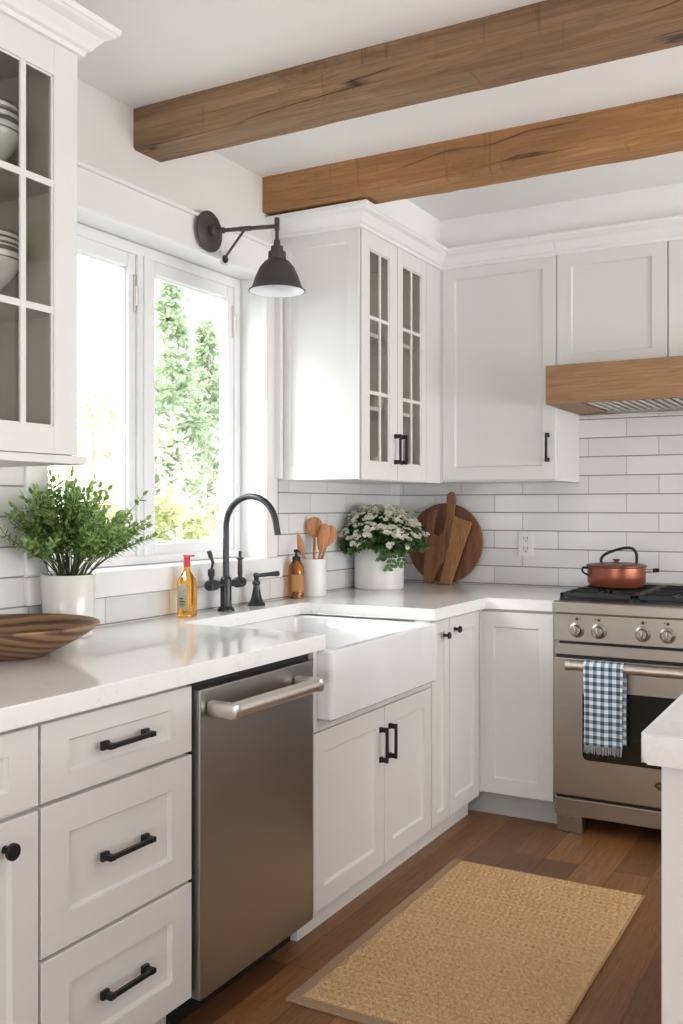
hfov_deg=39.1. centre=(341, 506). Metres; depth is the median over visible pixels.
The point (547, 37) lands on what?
ceiling beam
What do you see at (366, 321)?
upper cabinet
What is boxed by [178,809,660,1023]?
floor
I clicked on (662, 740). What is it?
kitchen island
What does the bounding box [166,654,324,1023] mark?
dishwasher
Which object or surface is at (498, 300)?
upper cabinet
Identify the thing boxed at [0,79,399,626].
wall
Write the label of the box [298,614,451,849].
base cabinet
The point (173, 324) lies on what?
tree
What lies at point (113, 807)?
base cabinet
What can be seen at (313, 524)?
wooden spoon
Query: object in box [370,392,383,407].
cup
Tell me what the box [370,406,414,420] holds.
shelf
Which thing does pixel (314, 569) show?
utensil crock
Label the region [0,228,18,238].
bowl
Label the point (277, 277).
wall lamp
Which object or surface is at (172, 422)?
shrub
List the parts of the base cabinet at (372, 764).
door, handle, handle, door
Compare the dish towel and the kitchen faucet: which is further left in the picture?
the kitchen faucet
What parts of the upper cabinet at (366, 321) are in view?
crown moulding, door, handle, handle, door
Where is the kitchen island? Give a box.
[641,694,682,1023]
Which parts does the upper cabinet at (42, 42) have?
door, light rail, crown moulding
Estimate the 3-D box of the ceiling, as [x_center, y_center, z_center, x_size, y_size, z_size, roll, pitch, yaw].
[0.520,-1.375,0.254,5.460,0.120,8.250,0,0,29]
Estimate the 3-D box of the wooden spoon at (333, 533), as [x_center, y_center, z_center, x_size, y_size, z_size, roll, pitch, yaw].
[-0.076,0.221,4.094,0.111,0.286,0.013,0,0,-3]
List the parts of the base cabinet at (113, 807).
drawer, drawer, drawer, handle, handle, handle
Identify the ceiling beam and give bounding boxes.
[133,0,682,161]
[262,93,682,215]
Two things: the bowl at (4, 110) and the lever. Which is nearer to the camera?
the bowl at (4, 110)
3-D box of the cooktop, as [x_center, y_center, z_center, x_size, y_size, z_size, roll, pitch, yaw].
[1.403,0.380,3.900,0.915,0.085,0.702,0,0,29]
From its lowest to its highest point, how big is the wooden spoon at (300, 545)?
0.263 m
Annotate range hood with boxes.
[546,356,682,416]
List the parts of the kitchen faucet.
lever, lever, spout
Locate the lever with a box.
[248,571,279,605]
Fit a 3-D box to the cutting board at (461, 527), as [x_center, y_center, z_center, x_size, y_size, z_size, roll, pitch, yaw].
[0.554,0.207,4.664,0.148,0.334,0.066,0,0,29]
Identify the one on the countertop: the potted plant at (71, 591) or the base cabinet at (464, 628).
the potted plant at (71, 591)
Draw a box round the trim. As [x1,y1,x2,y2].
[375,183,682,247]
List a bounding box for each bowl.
[0,97,18,113]
[0,105,18,121]
[0,113,18,160]
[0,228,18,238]
[0,233,18,244]
[0,239,18,248]
[0,244,18,289]
[0,613,99,660]
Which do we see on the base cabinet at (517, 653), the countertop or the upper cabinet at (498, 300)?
the countertop
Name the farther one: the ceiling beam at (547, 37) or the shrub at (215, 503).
the shrub at (215, 503)
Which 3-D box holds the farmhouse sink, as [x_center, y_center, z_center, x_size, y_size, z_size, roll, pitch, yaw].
[-0.107,0.528,3.316,0.618,0.209,0.778,0,0,29]
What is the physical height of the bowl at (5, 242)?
0.082 m
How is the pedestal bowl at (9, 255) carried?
on the upper cabinet at (42, 42)
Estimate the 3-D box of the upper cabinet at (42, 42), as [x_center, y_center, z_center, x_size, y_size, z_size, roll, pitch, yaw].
[-0.951,-0.659,2.228,0.466,1.105,0.773,0,0,29]
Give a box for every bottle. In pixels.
[177,554,196,617]
[288,549,303,598]
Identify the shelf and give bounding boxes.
[0,168,48,202]
[0,302,48,322]
[370,332,414,354]
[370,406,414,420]
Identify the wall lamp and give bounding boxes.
[196,210,305,297]
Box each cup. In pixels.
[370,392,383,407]
[370,457,377,460]
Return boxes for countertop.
[0,581,574,732]
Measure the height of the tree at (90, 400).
4.319 m
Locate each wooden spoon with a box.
[297,531,305,558]
[306,517,322,558]
[317,524,329,558]
[321,525,336,558]
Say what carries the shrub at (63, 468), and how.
on the ground
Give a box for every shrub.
[48,465,108,517]
[88,489,177,540]
[96,411,207,539]
[155,481,218,540]
[193,492,218,537]
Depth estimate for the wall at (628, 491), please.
4.44 m
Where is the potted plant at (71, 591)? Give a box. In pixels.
[0,466,165,638]
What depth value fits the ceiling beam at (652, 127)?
3.39 m
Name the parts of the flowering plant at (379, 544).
pot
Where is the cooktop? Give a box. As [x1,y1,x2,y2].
[552,582,682,619]
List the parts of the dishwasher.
handle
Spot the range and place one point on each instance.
(641, 628)
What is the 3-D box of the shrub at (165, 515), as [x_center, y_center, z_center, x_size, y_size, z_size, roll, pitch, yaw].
[-1.297,0.840,7.991,1.266,2.106,1.267,0,0,0]
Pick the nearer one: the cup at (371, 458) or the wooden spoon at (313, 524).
the wooden spoon at (313, 524)
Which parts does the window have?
sash, frame, sill, sash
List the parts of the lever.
lever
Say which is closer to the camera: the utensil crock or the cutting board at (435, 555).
the utensil crock
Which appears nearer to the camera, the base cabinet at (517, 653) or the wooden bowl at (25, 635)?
the wooden bowl at (25, 635)
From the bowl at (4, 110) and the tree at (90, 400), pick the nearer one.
the bowl at (4, 110)
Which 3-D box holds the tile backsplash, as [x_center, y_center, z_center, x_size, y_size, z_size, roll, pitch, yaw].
[-0.715,0.100,3.120,0.008,0.660,4.150,0,0,29]
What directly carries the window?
in the wall at (210, 181)
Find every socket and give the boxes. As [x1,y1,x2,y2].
[522,535,528,542]
[522,545,528,552]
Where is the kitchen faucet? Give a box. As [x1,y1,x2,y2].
[204,493,280,611]
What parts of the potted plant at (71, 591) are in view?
pot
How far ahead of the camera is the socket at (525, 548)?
4.59 m
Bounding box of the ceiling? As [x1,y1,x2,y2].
[73,0,682,220]
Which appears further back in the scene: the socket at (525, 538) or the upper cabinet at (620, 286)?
the socket at (525, 538)
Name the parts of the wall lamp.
wall plate, brace plate, arm, lamp shade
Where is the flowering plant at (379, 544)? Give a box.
[338,503,432,589]
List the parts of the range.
leg, knob, knob, kick panel, oven door, control panel, vent trim, handle, window trim, knob, knob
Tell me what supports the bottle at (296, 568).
on the countertop
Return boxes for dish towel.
[583,660,626,757]
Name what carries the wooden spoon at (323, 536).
in the utensil crock
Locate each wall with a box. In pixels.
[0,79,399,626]
[400,406,682,587]
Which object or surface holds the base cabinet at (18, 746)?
on the floor
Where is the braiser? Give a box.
[581,546,658,588]
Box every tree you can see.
[56,374,119,522]
[116,281,218,539]
[176,310,218,537]
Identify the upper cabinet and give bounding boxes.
[0,0,121,466]
[266,199,447,483]
[440,234,578,483]
[552,215,682,364]
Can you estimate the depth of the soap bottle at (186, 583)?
3.28 m
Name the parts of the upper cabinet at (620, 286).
crown moulding, door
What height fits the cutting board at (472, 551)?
0.390 m
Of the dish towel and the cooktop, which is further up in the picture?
the cooktop
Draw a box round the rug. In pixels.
[285,859,644,1023]
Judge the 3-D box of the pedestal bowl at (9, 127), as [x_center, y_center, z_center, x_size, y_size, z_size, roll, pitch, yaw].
[-0.886,-0.884,2.391,0.178,0.136,0.178,0,0,29]
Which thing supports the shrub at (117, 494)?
on the ground
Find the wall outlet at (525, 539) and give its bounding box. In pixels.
[518,532,532,555]
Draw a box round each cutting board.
[409,503,482,581]
[423,492,455,582]
[439,515,471,583]
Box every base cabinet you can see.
[0,725,37,1023]
[32,685,190,1023]
[290,620,430,940]
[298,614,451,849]
[436,610,478,837]
[468,608,557,823]
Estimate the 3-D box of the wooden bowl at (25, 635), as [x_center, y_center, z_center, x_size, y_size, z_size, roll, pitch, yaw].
[-0.838,0.307,2.433,0.444,0.137,0.444,0,0,29]
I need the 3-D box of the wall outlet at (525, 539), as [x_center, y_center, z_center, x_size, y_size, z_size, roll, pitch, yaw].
[0.879,0.176,4.592,0.074,0.116,0.009,0,0,29]
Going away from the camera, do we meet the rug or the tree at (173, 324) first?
the rug
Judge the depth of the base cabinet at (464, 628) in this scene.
3.90 m
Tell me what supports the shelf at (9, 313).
attached to the upper cabinet at (42, 42)
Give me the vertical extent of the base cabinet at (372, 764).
0.868 m
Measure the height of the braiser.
0.174 m
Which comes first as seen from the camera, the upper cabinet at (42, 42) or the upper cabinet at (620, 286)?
the upper cabinet at (42, 42)
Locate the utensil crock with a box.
[301,558,325,596]
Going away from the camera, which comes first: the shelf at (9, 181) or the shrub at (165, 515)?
the shelf at (9, 181)
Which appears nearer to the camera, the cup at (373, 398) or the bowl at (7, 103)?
the bowl at (7, 103)
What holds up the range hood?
attached to the wall at (628, 491)
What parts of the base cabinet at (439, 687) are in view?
door, knob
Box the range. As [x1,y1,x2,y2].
[552,582,682,833]
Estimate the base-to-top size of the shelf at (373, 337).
0.016 m
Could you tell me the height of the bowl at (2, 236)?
0.080 m
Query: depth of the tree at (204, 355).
16.84 m
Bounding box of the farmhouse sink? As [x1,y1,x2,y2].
[233,615,436,720]
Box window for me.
[24,160,282,605]
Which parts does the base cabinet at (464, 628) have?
knob, door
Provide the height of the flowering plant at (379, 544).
0.393 m

